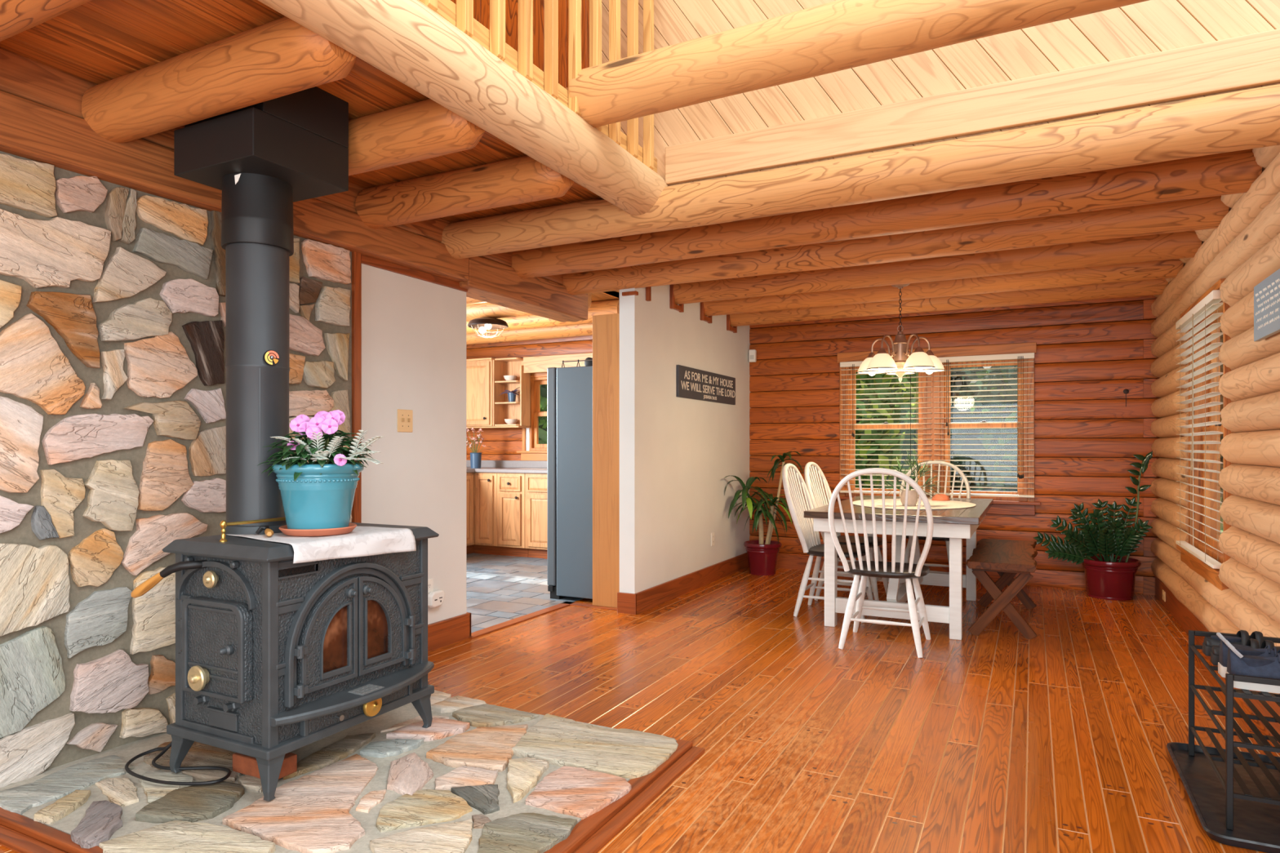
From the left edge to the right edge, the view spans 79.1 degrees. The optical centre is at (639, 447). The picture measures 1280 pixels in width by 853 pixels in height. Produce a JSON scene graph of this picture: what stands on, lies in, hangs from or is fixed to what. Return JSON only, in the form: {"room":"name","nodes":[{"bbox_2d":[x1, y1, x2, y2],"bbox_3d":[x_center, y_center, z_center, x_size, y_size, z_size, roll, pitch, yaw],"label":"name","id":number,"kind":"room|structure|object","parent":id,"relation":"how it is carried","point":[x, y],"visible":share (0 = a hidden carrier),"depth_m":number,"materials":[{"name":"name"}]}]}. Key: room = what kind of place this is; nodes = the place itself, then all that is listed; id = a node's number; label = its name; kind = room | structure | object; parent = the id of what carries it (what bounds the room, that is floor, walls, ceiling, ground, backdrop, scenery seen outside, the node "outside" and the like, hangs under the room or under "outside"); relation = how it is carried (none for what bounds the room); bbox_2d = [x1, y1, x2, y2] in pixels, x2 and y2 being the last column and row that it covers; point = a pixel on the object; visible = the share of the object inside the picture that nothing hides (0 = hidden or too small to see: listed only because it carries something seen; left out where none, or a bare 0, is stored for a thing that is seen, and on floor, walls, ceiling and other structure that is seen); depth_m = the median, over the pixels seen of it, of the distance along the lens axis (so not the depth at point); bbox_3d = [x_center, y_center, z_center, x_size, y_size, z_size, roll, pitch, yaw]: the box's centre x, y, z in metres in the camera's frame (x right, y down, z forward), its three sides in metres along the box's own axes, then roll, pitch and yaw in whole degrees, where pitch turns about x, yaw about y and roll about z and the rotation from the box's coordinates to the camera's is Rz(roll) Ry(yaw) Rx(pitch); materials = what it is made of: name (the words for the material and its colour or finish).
{"room":"log cabin living room","nodes":[
{"label":"log cabin living room","id":0,"kind":"room"},
{"bbox_2d":[0,151,351,787],"bbox_3d":[-2.873,0.025,1.236,0.237,2.350,6.012,0,0,27],"label":"wall","id":1,"kind":"structure","parent":0,"point":[113,371],"depth_m":2.83,"materials":[{"name":"beige stone"}]},
{"bbox_2d":[0,90,468,281],"bbox_3d":[-2.606,-1.064,1.666,0.245,0.172,6.620,0,0,27],"label":"header beam","id":2,"kind":"structure","parent":1,"relation":"on","point":[30,130],"depth_m":2.93,"materials":[{"name":"brown wood"}]},
{"bbox_2d":[0,47,563,284],"bbox_3d":[-2.324,-1.228,2.240,0.230,0.153,7.900,0,0,27],"label":"wall","id":3,"kind":"structure","parent":2,"relation":"on","point":[20,76],"depth_m":2.67,"materials":[{"name":"brown wood"}]},
{"bbox_2d":[0,0,619,302],"bbox_3d":[-1.349,-1.331,3.092,7.400,0.078,10.300,0,0,27],"label":"ceiling","id":4,"kind":"structure","parent":0,"point":[96,42],"depth_m":2.53,"materials":[{"name":"brown wood"}]},
{"bbox_2d":[0,0,91,41],"bbox_3d":[-1.650,-1.195,2.011,1.160,0.198,0.199,0,0,27],"label":"beam","id":5,"kind":"structure","parent":4,"relation":"attached to","point":[16,16],"depth_m":1.96,"materials":[{"name":"brown wood"}]},
{"bbox_2d":[81,16,356,142],"bbox_3d":[-1.388,-1.194,2.529,1.160,0.197,0.199,0,0,27],"label":"beam","id":6,"kind":"structure","parent":4,"relation":"attached to","point":[279,57],"depth_m":2.43,"materials":[{"name":"brown wood"}]},
{"bbox_2d":[173,86,348,202],"bbox_3d":[-1.369,-1.125,2.822,0.420,0.331,0.400,0,0,27],"label":"box","id":7,"kind":"object","parent":4,"relation":"attached to","point":[299,139],"visible":0.8,"depth_m":2.71,"materials":[{"name":"black metal"}]},
{"bbox_2d":[347,98,484,175],"bbox_3d":[-1.113,-1.195,3.072,1.160,0.197,0.199,0,0,27],"label":"beam","id":8,"kind":"structure","parent":4,"relation":"attached to","point":[425,129],"depth_m":2.87,"materials":[{"name":"brown wood"}]},
{"bbox_2d":[257,0,668,215],"bbox_3d":[-0.691,-1.256,2.456,0.242,0.241,3.360,0,0,27],"label":"log beam","id":9,"kind":"structure","parent":4,"relation":"attached to","point":[407,41],"depth_m":2.57,"materials":[{"name":"brown wood"}]},
{"bbox_2d":[419,0,665,173],"bbox_3d":[-0.645,-1.890,2.435,0.090,1.200,3.364,0,0,27],"label":"loft railing","id":10,"kind":"object","parent":9,"relation":"on","point":[460,15],"visible":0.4,"depth_m":3.09,"materials":[{"name":"brown wood"}]},
{"bbox_2d":[568,0,1148,127],"bbox_3d":[0.943,-1.465,2.638,2.702,0.253,0.228,0,0,27],"label":"log beam","id":11,"kind":"structure","parent":9,"relation":"on","point":[837,35],"depth_m":2.75,"materials":[{"name":"brown wood"}]},
{"bbox_2d":[355,155,573,228],"bbox_3d":[-0.833,-1.196,3.626,1.160,0.197,0.199,0,0,27],"label":"beam","id":12,"kind":"structure","parent":4,"relation":"attached to","point":[522,179],"depth_m":3.54,"materials":[{"name":"brown wood"}]},
{"bbox_2d":[466,293,591,320],"bbox_3d":[-1.756,-1.194,6.873,2.960,0.192,0.194,0,0,27],"label":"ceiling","id":13,"kind":"structure","parent":4,"relation":"attached to","point":[486,309],"depth_m":6.54,"materials":[{"name":"brown wood"}]},
{"bbox_2d":[467,317,508,337],"bbox_3d":[-1.301,-1.019,6.643,0.343,0.166,0.343,0,0,27],"label":"ceiling lamp","id":14,"kind":"object","parent":13,"relation":"hanging from","point":[483,324],"visible":1,"depth_m":6.58,"materials":[{"name":"brown metal"}]},
{"bbox_2d":[466,323,592,344],"bbox_3d":[-1.196,-1.194,7.980,2.960,0.192,0.193,0,0,27],"label":"beam","id":15,"kind":"structure","parent":4,"relation":"attached to","point":[581,330],"depth_m":7.85,"materials":[{"name":"brown wood"}]},
{"bbox_2d":[466,298,619,333],"bbox_3d":[-1.476,-1.195,7.427,2.960,0.193,0.194,0,0,27],"label":"beam","id":16,"kind":"structure","parent":4,"relation":"attached to","point":[611,306],"depth_m":7.03,"materials":[{"name":"brown wood"}]},
{"bbox_2d":[441,84,1279,258],"bbox_3d":[0.646,-1.185,3.596,3.865,0.209,0.210,0,0,27],"label":"log beam","id":17,"kind":"structure","parent":4,"relation":"attached to","point":[1249,118],"depth_m":3.25,"materials":[{"name":"brown wood"}]},
{"bbox_2d":[511,148,1262,278],"bbox_3d":[0.925,-1.194,4.183,3.835,0.198,0.200,0,0,27],"label":"beam","id":18,"kind":"structure","parent":4,"relation":"attached to","point":[1233,172],"depth_m":3.85,"materials":[{"name":"brown wood"}]},
{"bbox_2d":[562,195,1229,295],"bbox_3d":[1.201,-1.195,4.727,3.835,0.199,0.201,0,0,27],"label":"beam","id":19,"kind":"structure","parent":4,"relation":"attached to","point":[1208,212],"depth_m":4.43,"materials":[{"name":"brown wood"}]},
{"bbox_2d":[673,230,1201,304],"bbox_3d":[1.745,-1.195,5.214,3.304,0.198,0.200,0,0,27],"label":"beam","id":20,"kind":"structure","parent":4,"relation":"attached to","point":[1180,245],"depth_m":4.99,"materials":[{"name":"brown wood"}]},
{"bbox_2d":[857,283,945,382],"bbox_3d":[1.785,-0.800,5.354,0.566,0.700,0.585,0,0,-35],"label":"chandelier","id":21,"kind":"object","parent":20,"relation":"hanging from","point":[918,361],"visible":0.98,"depth_m":5.32,"materials":[{"name":"white glass"}]},
{"bbox_2d":[702,258,1183,316],"bbox_3d":[2.016,-1.195,5.749,3.304,0.198,0.200,0,0,27],"label":"beam","id":22,"kind":"structure","parent":4,"relation":"attached to","point":[1166,268],"depth_m":5.54,"materials":[{"name":"brown wood"}]},
{"bbox_2d":[729,278,1168,326],"bbox_3d":[2.296,-1.195,6.302,3.304,0.199,0.202,0,0,27],"label":"beam","id":23,"kind":"structure","parent":4,"relation":"attached to","point":[1153,286],"depth_m":6.10,"materials":[{"name":"brown wood"}]},
{"bbox_2d":[361,263,466,624],"bbox_3d":[-1.302,0.095,4.338,0.140,2.210,0.846,0,0,27],"label":"wall","id":24,"kind":"structure","parent":0,"point":[414,330],"depth_m":4.31,"materials":[{"name":"white paint"}]},
{"bbox_2d":[397,408,413,432],"bbox_3d":[-1.275,-0.143,4.219,0.016,0.123,0.114,0,0,27],"label":"switch plate","id":25,"kind":"object","parent":24,"relation":"attached to","point":[405,417],"visible":1,"depth_m":4.22,"materials":[{"name":"brown plastic"}]},
{"bbox_2d":[351,251,467,523],"bbox_3d":[-1.247,0.082,4.280,0.050,2.144,0.888,0,0,27],"label":"trim","id":26,"kind":"structure","parent":24,"relation":"attached to","point":[357,259],"depth_m":3.90,"materials":[{"name":"brown wood"}]},
{"bbox_2d":[427,590,444,608],"bbox_3d":[-1.158,0.863,4.406,0.038,0.090,0.116,0,0,27],"label":"plug","id":27,"kind":"object","parent":24,"relation":"attached to","point":[435,598],"visible":0.97,"depth_m":4.38,"materials":[{"name":"white plastic"}]},
{"bbox_2d":[427,612,471,652],"bbox_3d":[-1.288,1.078,4.343,0.164,0.152,0.867,0,0,27],"label":"baseboard","id":28,"kind":"structure","parent":24,"relation":"attached to","point":[442,633],"depth_m":4.51,"materials":[{"name":"brown wood"}]},
{"bbox_2d":[458,256,587,322],"bbox_3d":[-0.802,-1.050,5.237,0.240,0.200,1.378,0,0,27],"label":"header beam","id":29,"kind":"structure","parent":24,"relation":"attached to","point":[489,281],"depth_m":5.09,"materials":[{"name":"brown wood"}]},
{"bbox_2d":[450,0,589,88],"bbox_3d":[-0.751,-2.296,4.275,1.098,1.908,0.072,0,0,27],"label":"wall","id":30,"kind":"structure","parent":0,"point":[481,7],"depth_m":4.12,"materials":[{"name":"brown wood"}]},
{"bbox_2d":[0,553,1279,852],"bbox_3d":[-1.659,1.159,2.496,7.186,0.022,11.736,0,0,27],"label":"floor","id":31,"kind":"structure","parent":0,"point":[997,740],"depth_m":3.43,"materials":[{"name":"brown wood"}]},
{"bbox_2d":[0,690,678,852],"bbox_3d":[-0.999,1.125,2.698,1.893,0.070,1.512,0,0,27],"label":"stone hearth","id":32,"kind":"object","parent":31,"relation":"on","point":[483,777],"visible":0.92,"depth_m":2.49,"materials":[{"name":"beige stone"}]},
{"bbox_2d":[124,741,231,785],"bbox_3d":[-1.588,0.819,2.768,0.380,0.544,0.602,0,0,-11],"label":"power cord","id":33,"kind":"object","parent":32,"relation":"on","point":[166,748],"visible":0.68,"depth_m":2.61,"materials":[{"name":"black rubber"}]},
{"bbox_2d":[232,752,297,779],"bbox_3d":[-1.271,1.069,2.627,0.200,0.060,0.100,0,0,27],"label":"brick","id":34,"kind":"object","parent":32,"relation":"on","point":[242,764],"visible":0.52,"depth_m":2.60,"materials":[{"name":"orange brick"}]},
{"bbox_2d":[130,517,439,801],"bbox_3d":[-1.193,0.668,2.772,0.632,0.853,0.859,0,0,27],"label":"wood stove","id":35,"kind":"object","parent":32,"relation":"on","point":[276,656],"depth_m":2.54,"materials":[{"name":"metal"}]},
{"bbox_2d":[221,173,293,536],"bbox_3d":[-1.393,-0.327,2.829,0.238,1.277,0.238,0,0,27],"label":"pipe","id":36,"kind":"object","parent":35,"relation":"on","point":[257,229],"visible":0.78,"depth_m":2.74,"materials":[{"name":"metal"}]},
{"bbox_2d":[262,350,279,365],"bbox_3d":[-1.309,-0.318,2.756,0.013,0.056,0.056,0,0,41],"label":"thermometer","id":37,"kind":"object","parent":36,"relation":"attached to","point":[271,357],"visible":1,"depth_m":2.75,"materials":[{"name":"gold metal"}]},
{"bbox_2d":[227,526,416,563],"bbox_3d":[-1.173,0.348,2.783,0.468,0.085,0.543,0,0,27],"label":"cloth","id":38,"kind":"object","parent":35,"relation":"on","point":[362,541],"visible":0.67,"depth_m":2.67,"materials":[{"name":"white fabric"}]},
{"bbox_2d":[255,525,273,537],"bbox_3d":[-1.281,0.290,2.668,0.114,0.032,0.043,0,0,44],"label":"knob","id":39,"kind":"object","parent":38,"relation":"on","point":[268,532],"visible":1,"depth_m":2.67,"materials":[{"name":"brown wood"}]},
{"bbox_2d":[278,523,356,536],"bbox_3d":[-1.138,0.291,2.744,0.256,0.026,0.256,0,0,27],"label":"saucer","id":40,"kind":"object","parent":38,"relation":"on","point":[333,531],"visible":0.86,"depth_m":2.65,"materials":[{"name":"ceramic"}]},
{"bbox_2d":[256,409,384,529],"bbox_3d":[-1.097,0.081,2.744,0.457,0.424,0.369,0,0,-4],"label":"flower pot","id":41,"kind":"object","parent":40,"relation":"on","point":[319,492],"visible":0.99,"depth_m":2.64,"materials":[{"name":"teal ceramic"}]},
{"bbox_2d":[0,739,704,852],"bbox_3d":[-0.952,1.135,2.659,1.900,0.038,1.555,0,0,27],"label":"trim","id":42,"kind":"structure","parent":32,"relation":"attached to","point":[19,833],"depth_m":2.31,"materials":[{"name":"brown wood"}]},
{"bbox_2d":[466,472,500,555],"bbox_3d":[-2.108,0.714,8.026,0.890,0.884,1.820,0,0,27],"label":"base cabinet","id":43,"kind":"object","parent":31,"relation":"on","point":[481,487],"visible":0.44,"depth_m":8.27,"materials":[{"name":"brown wood"}]},
{"bbox_2d":[466,460,546,473],"bbox_3d":[-1.498,0.210,7.726,2.290,0.120,1.875,0,0,27],"label":"countertop","id":44,"kind":"structure","parent":43,"relation":"on","point":[486,466],"depth_m":8.53,"materials":[{"name":"grey laminate"}]},
{"bbox_2d":[466,427,485,468],"bbox_3d":[-1.811,0.005,8.504,0.233,0.448,0.277,0,0,-22],"label":"flower vase","id":45,"kind":"object","parent":44,"relation":"on","point":[475,457],"visible":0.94,"depth_m":8.47,"materials":[{"name":"blue ceramic"}]},
{"bbox_2d":[497,472,528,557],"bbox_3d":[-1.260,0.714,8.320,0.356,0.884,0.530,0,0,27],"label":"base cabinet","id":46,"kind":"object","parent":31,"relation":"on","point":[510,486],"visible":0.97,"depth_m":8.11,"materials":[{"name":"brown wood"}]},
{"bbox_2d":[524,473,546,559],"bbox_3d":[-0.645,0.714,8.026,0.998,0.884,0.500,0,0,27],"label":"base cabinet","id":47,"kind":"object","parent":31,"relation":"on","point":[535,484],"visible":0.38,"depth_m":7.97,"materials":[{"name":"brown wood"}]},
{"bbox_2d":[546,365,592,599],"bbox_3d":[-0.234,0.273,6.134,0.717,1.755,0.865,0,0,27],"label":"refrigerator","id":48,"kind":"object","parent":31,"relation":"on","point":[569,389],"visible":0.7,"depth_m":5.79,"materials":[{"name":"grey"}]},
{"bbox_2d":[724,451,803,575],"bbox_3d":[1.129,0.593,6.956,0.619,1.114,0.670,0,0,27],"label":"dracaena plant","id":49,"kind":"object","parent":31,"relation":"on","point":[762,555],"visible":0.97,"depth_m":6.94,"materials":[{"name":"green plant"}]},
{"bbox_2d":[782,463,873,622],"bbox_3d":[1.302,0.634,5.391,0.581,1.039,0.564,0,0,25],"label":"chair","id":50,"kind":"object","parent":31,"relation":"on","point":[810,540],"visible":0.82,"depth_m":5.41,"materials":[{"name":"white paint"}]},
{"bbox_2d":[804,462,888,600],"bbox_3d":[1.574,0.634,5.929,0.581,1.039,0.564,0,0,28],"label":"chair","id":51,"kind":"object","parent":31,"relation":"on","point":[816,496],"visible":0.47,"depth_m":5.95,"materials":[{"name":"white paint"}]},
{"bbox_2d":[828,467,933,657],"bbox_3d":[1.412,0.634,4.483,0.564,1.039,0.581,0,0,26],"label":"chair","id":52,"kind":"object","parent":31,"relation":"on","point":[884,569],"visible":1,"depth_m":4.34,"materials":[{"name":"white wood"}]},
{"bbox_2d":[804,495,993,639],"bbox_3d":[1.916,0.779,5.531,1.025,0.742,1.840,0,0,27],"label":"dining table","id":53,"kind":"object","parent":31,"relation":"on","point":[957,525],"visible":0.77,"depth_m":4.86,"materials":[{"name":"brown wood"}]},
{"bbox_2d":[853,498,975,510],"bbox_3d":[1.958,0.406,5.576,0.840,0.004,1.160,0,0,27],"label":"table runner","id":54,"kind":"object","parent":53,"relation":"on","point":[935,504],"visible":0.64,"depth_m":5.43,"materials":[{"name":"fabric"}]},
{"bbox_2d":[875,451,945,506],"bbox_3d":[1.866,0.215,5.301,0.476,0.377,0.263,0,0,3],"label":"potted plant","id":55,"kind":"object","parent":54,"relation":"on","point":[913,495],"visible":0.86,"depth_m":5.32,"materials":[{"name":"green plant"}]},
{"bbox_2d":[898,460,970,587],"bbox_3d":[2.388,0.634,6.348,0.564,1.039,0.581,0,0,27],"label":"chair","id":56,"kind":"object","parent":31,"relation":"on","point":[907,555],"visible":0.29,"depth_m":6.46,"materials":[{"name":"white paint"}]},
{"bbox_2d":[965,538,1037,639],"bbox_3d":[2.413,0.923,5.133,0.393,0.481,1.300,0,0,27],"label":"bench","id":57,"kind":"object","parent":31,"relation":"on","point":[1006,557],"visible":0.96,"depth_m":4.73,"materials":[{"name":"brown wood"}]},
{"bbox_2d":[1033,450,1152,600],"bbox_3d":[3.482,0.588,5.928,0.726,1.124,0.513,0,0,8],"label":"plant","id":58,"kind":"object","parent":31,"relation":"on","point":[1110,577],"visible":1,"depth_m":5.86,"materials":[{"name":"green plant"}]},
{"bbox_2d":[1166,742,1279,852],"bbox_3d":[1.991,1.135,2.523,0.375,0.029,0.800,0,0,27],"label":"tray","id":59,"kind":"object","parent":31,"relation":"on","point":[1256,825],"visible":0.85,"depth_m":2.49,"materials":[{"name":"black"}]},
{"bbox_2d":[1188,630,1279,830],"bbox_3d":[2.022,0.909,2.530,0.292,0.462,0.637,0,0,27],"label":"shoe rack","id":60,"kind":"object","parent":59,"relation":"on","point":[1227,757],"visible":0.92,"depth_m":2.48,"materials":[{"name":"black metal"}]},
{"bbox_2d":[1189,684,1279,752],"bbox_3d":[2.022,0.883,2.530,0.288,0.014,0.632,0,0,27],"label":"shelf","id":61,"kind":"object","parent":60,"relation":"attached to","point":[1229,743],"depth_m":2.52,"materials":[{"name":"black metal"}]},
{"bbox_2d":[1190,644,1279,702],"bbox_3d":[2.022,0.736,2.530,0.288,0.014,0.632,0,0,27],"label":"shelf","id":62,"kind":"object","parent":60,"relation":"attached to","point":[1229,694],"depth_m":2.31,"materials":[{"name":"black metal"}]},
{"bbox_2d":[1190,725,1279,805],"bbox_3d":[2.022,1.036,2.530,0.288,0.014,0.632,0,0,27],"label":"shelf","id":63,"kind":"object","parent":60,"relation":"attached to","point":[1229,794],"depth_m":2.51,"materials":[{"name":"black metal"}]},
{"bbox_2d":[1202,630,1279,656],"bbox_3d":[2.100,0.680,2.679,0.252,0.094,0.097,0,0,27],"label":"sneaker","id":64,"kind":"object","parent":60,"relation":"on","point":[1242,637],"visible":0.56,"depth_m":2.69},
{"bbox_2d":[1210,638,1274,666],"bbox_3d":[2.038,0.680,2.555,0.250,0.095,0.093,0,0,27],"label":"sneaker","id":65,"kind":"object","parent":60,"relation":"on","point":[1251,643],"visible":0.27,"depth_m":2.58,"materials":[{"name":"black fabric"}]},
{"bbox_2d":[1216,632,1279,677],"bbox_3d":[1.968,0.660,2.425,0.272,0.136,0.100,0,0,27],"label":"sneaker","id":66,"kind":"object","parent":60,"relation":"on","point":[1222,664],"visible":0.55,"depth_m":2.44,"materials":[{"name":"white"}]},
{"bbox_2d":[1223,640,1279,693],"bbox_3d":[1.918,0.660,2.325,0.272,0.136,0.099,0,0,27],"label":"sneaker","id":67,"kind":"object","parent":60,"relation":"on","point":[1237,664],"visible":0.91,"depth_m":2.33,"materials":[{"name":"white"}]},
{"bbox_2d":[619,284,751,593],"bbox_3d":[0.471,-0.075,6.491,0.120,2.550,2.490,0,0,27],"label":"wall partition","id":68,"kind":"structure","parent":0,"point":[677,454],"depth_m":5.91,"materials":[{"name":"white paint"}]},
{"bbox_2d":[622,284,737,333],"bbox_3d":[0.383,-1.165,6.250,0.120,0.250,2.020,0,0,27],"label":"trim","id":69,"kind":"structure","parent":68,"relation":"attached to","point":[680,308],"depth_m":5.94,"materials":[{"name":"brown wood"}]},
{"bbox_2d":[617,552,748,614],"bbox_3d":[0.457,1.082,6.446,0.145,0.144,2.445,0,0,27],"label":"baseboard","id":70,"kind":"structure","parent":68,"relation":"attached to","point":[640,602],"depth_m":5.95,"materials":[{"name":"brown wood"}]},
{"bbox_2d":[468,601,617,638],"bbox_3d":[-0.580,1.149,5.101,0.520,0.013,1.180,0,0,27],"label":"trim","id":71,"kind":"structure","parent":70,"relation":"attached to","point":[508,623],"depth_m":5.25,"materials":[{"name":"brown wood"}]},
{"bbox_2d":[592,313,619,608],"bbox_3d":[-0.210,0.096,5.574,0.263,2.092,0.073,0,0,27],"label":"cabinet end panel","id":72,"kind":"object","parent":71,"relation":"on","point":[606,327],"visible":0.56,"depth_m":5.55,"materials":[{"name":"brown wood"}]},
{"bbox_2d":[676,364,735,404],"bbox_3d":[0.578,-0.511,6.544,0.024,0.247,1.280,0,0,27],"label":"wall sign","id":73,"kind":"object","parent":68,"relation":"attached to","point":[691,383],"visible":1,"depth_m":6.45,"materials":[{"name":"black wood"}]},
{"bbox_2d":[466,295,1162,595],"bbox_3d":[0.962,-0.125,7.660,7.400,2.650,0.182,0,0,27],"label":"wall","id":74,"kind":"structure","parent":0,"point":[1094,397],"depth_m":6.42,"materials":[{"name":"brown wood"}]},
{"bbox_2d":[466,357,529,428],"bbox_3d":[-1.745,-0.603,8.756,1.020,0.775,0.290,0,0,27],"label":"upper cabinet","id":75,"kind":"object","parent":74,"relation":"attached to","point":[479,371],"visible":0.53,"depth_m":8.65,"materials":[{"name":"brown wood"}]},
{"bbox_2d":[493,357,530,426],"bbox_3d":[-1.429,-0.609,8.630,0.343,0.748,0.230,0,0,27],"label":"corner shelf","id":76,"kind":"object","parent":75,"relation":"attached to","point":[520,409],"visible":0.77,"depth_m":8.65,"materials":[{"name":"brown wood"}]},
{"bbox_2d":[498,386,519,401],"bbox_3d":[-1.417,-0.586,8.588,0.287,0.174,0.190,0,0,27],"label":"potted plant","id":77,"kind":"object","parent":76,"relation":"on","point":[511,394],"visible":0.95,"depth_m":8.55,"materials":[{"name":"purple plant"}]},
{"bbox_2d":[466,460,546,468],"bbox_3d":[-1.085,0.190,8.543,2.290,0.080,0.045,0,0,27],"label":"backsplash","id":78,"kind":"structure","parent":74,"relation":"attached to","point":[488,464],"depth_m":8.69,"materials":[{"name":"grey laminate"}]},
{"bbox_2d":[516,372,546,453],"bbox_3d":[-0.624,-0.383,8.424,1.600,0.895,0.210,0,0,27],"label":"window","id":79,"kind":"structure","parent":74,"relation":"in","point":[531,444],"depth_m":8.70,"materials":[{"name":"brown wood"}]},
{"bbox_2d":[520,453,546,461],"bbox_3d":[-0.638,0.107,8.397,1.520,0.085,0.090,0,0,27],"label":"trim","id":80,"kind":"structure","parent":74,"relation":"attached to","point":[524,456],"depth_m":8.62,"materials":[{"name":"brown wood"}]},
{"bbox_2d":[523,352,592,373],"bbox_3d":[-0.764,-0.902,8.344,1.098,0.175,0.140,0,0,27],"label":"valance board","id":81,"kind":"object","parent":74,"relation":"attached to","point":[539,363],"visible":0.51,"depth_m":8.37,"materials":[{"name":"brown wood"}]},
{"bbox_2d":[776,554,850,572],"bbox_3d":[1.509,1.087,7.301,1.000,0.134,0.048,0,0,27],"label":"baseboard","id":82,"kind":"structure","parent":74,"relation":"attached to","point":[784,561],"depth_m":7.29,"materials":[{"name":"brown wood"}]},
{"bbox_2d":[835,342,1040,515],"bbox_3d":[2.565,-0.150,6.808,1.690,1.430,0.215,0,0,27],"label":"window","id":83,"kind":"structure","parent":74,"relation":"in","point":[1002,505],"depth_m":6.74,"materials":[{"name":"brown wood"}]},
{"bbox_2d":[840,359,932,494],"bbox_3d":[2.183,-0.180,6.905,0.790,1.190,0.072,0,0,27],"label":"window blind","id":84,"kind":"object","parent":83,"relation":"attached to","point":[845,364],"visible":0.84,"depth_m":6.93,"materials":[{"name":"beige plastic"}]},
{"bbox_2d":[933,352,1034,497],"bbox_3d":[2.892,-0.180,6.546,0.780,1.190,0.072,0,0,27],"label":"window blind","id":85,"kind":"object","parent":83,"relation":"attached to","point":[1028,355],"visible":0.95,"depth_m":6.51,"materials":[{"name":"beige plastic"}]},
{"bbox_2d":[601,0,1279,186],"bbox_3d":[0.722,-2.670,3.641,4.400,2.760,0.120,0,0,27],"label":"ceiling","id":86,"kind":"structure","parent":0,"point":[1150,26],"depth_m":3.33,"materials":[{"name":"brown wood"}]},
{"bbox_2d":[665,28,1279,185],"bbox_3d":[1.321,-1.393,3.243,2.670,0.183,0.030,0,0,27],"label":"trim","id":87,"kind":"structure","parent":86,"relation":"attached to","point":[1250,60],"depth_m":3.15,"materials":[{"name":"brown wood"}]},
{"bbox_2d":[1150,145,1279,693],"bbox_3d":[1.744,-0.100,1.387,0.230,2.600,10.450,0,0,27],"label":"wall","id":88,"kind":"structure","parent":0,"point":[1244,249],"depth_m":3.59,"materials":[{"name":"brown wood"}]},
{"bbox_2d":[1176,278,1232,591],"bbox_3d":[3.259,-0.058,4.381,0.210,1.575,1.240,0,0,27],"label":"window","id":89,"kind":"structure","parent":88,"relation":"in","point":[1208,573],"depth_m":4.79,"materials":[{"name":"brown wood"}]},
{"bbox_2d":[1175,289,1222,568],"bbox_3d":[3.172,-0.090,4.425,0.071,1.410,1.140,0,0,27],"label":"window blind","id":90,"kind":"object","parent":89,"relation":"attached to","point":[1208,304],"visible":0.89,"depth_m":4.30,"materials":[{"name":"beige plastic"}]},
{"bbox_2d":[1155,576,1279,744],"bbox_3d":[1.694,1.075,1.382,0.075,0.159,10.395,0,0,27],"label":"baseboard","id":91,"kind":"structure","parent":88,"relation":"attached to","point":[1180,613],"depth_m":4.74,"materials":[{"name":"brown wood"}]},
{"bbox_2d":[1253,268,1279,341],"bbox_3d":[2.333,-0.535,2.831,0.022,0.220,0.641,0,0,27],"label":"wall sign","id":92,"kind":"object","parent":88,"relation":"attached to","point":[1267,292],"visible":1,"depth_m":2.94,"materials":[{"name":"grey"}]},
{"label":"outside","id":93,"kind":"structure","parent":0,"visible":0},
{"bbox_2d":[1220,497,1222,533],"bbox_3d":[12.957,1.900,25.609,60.000,0.300,42.600,0,0,27],"label":"ground","id":94,"kind":"structure","parent":93,"point":[1221,519],"depth_m":17.75,"materials":[{"name":"green plant"}]},
{"bbox_2d":[538,384,546,444],"bbox_3d":[-2.312,-1.401,15.033,4.481,6.314,4.294,0,0,27],"label":"tree","id":95,"kind":"object","parent":94,"relation":"on","point":[542,420],"visible":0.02,"depth_m":14.13,"materials":[{"name":"green plant"}]},
{"bbox_2d":[855,372,918,488],"bbox_3d":[3.376,-1.158,12.934,3.056,5.840,2.712,0,0,-16],"label":"tree","id":96,"kind":"object","parent":94,"relation":"on","point":[876,375],"visible":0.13,"depth_m":12.05,"materials":[{"name":"green plant"}]},
{"bbox_2d":[859,373,917,488],"bbox_3d":[5.064,-2.450,18.104,3.936,8.519,3.789,0,0,-5],"label":"tree","id":97,"kind":"object","parent":94,"relation":"on","point":[914,446],"visible":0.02,"depth_m":17.05,"materials":[{"name":"green plant"}]},
{"bbox_2d":[893,367,1009,491],"bbox_3d":[9.476,-3.491,24.257,8.377,10.845,8.489,0,0,27],"label":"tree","id":98,"kind":"object","parent":94,"relation":"on","point":[953,372],"visible":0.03,"depth_m":21.79,"materials":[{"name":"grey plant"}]},
{"bbox_2d":[960,364,1017,491],"bbox_3d":[6.144,-1.367,11.632,2.950,6.245,2.880,0,0,-18],"label":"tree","id":99,"kind":"object","parent":94,"relation":"on","point":[1011,370],"visible":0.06,"depth_m":11.44,"materials":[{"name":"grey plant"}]},
{"bbox_2d":[969,366,1012,485],"bbox_3d":[8.893,-2.451,16.372,4.223,8.411,4.161,0,0,27],"label":"tree","id":100,"kind":"object","parent":94,"relation":"on","point":[988,452],"visible":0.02,"depth_m":16.65,"materials":[{"name":"green plant"}]},
{"bbox_2d":[1220,329,1222,502],"bbox_3d":[16.867,-3.531,20.391,7.901,10.684,7.669,0,0,27],"label":"tree","id":101,"kind":"object","parent":94,"relation":"on","point":[1221,335],"visible":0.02,"depth_m":20.13,"materials":[{"name":"green plant"}]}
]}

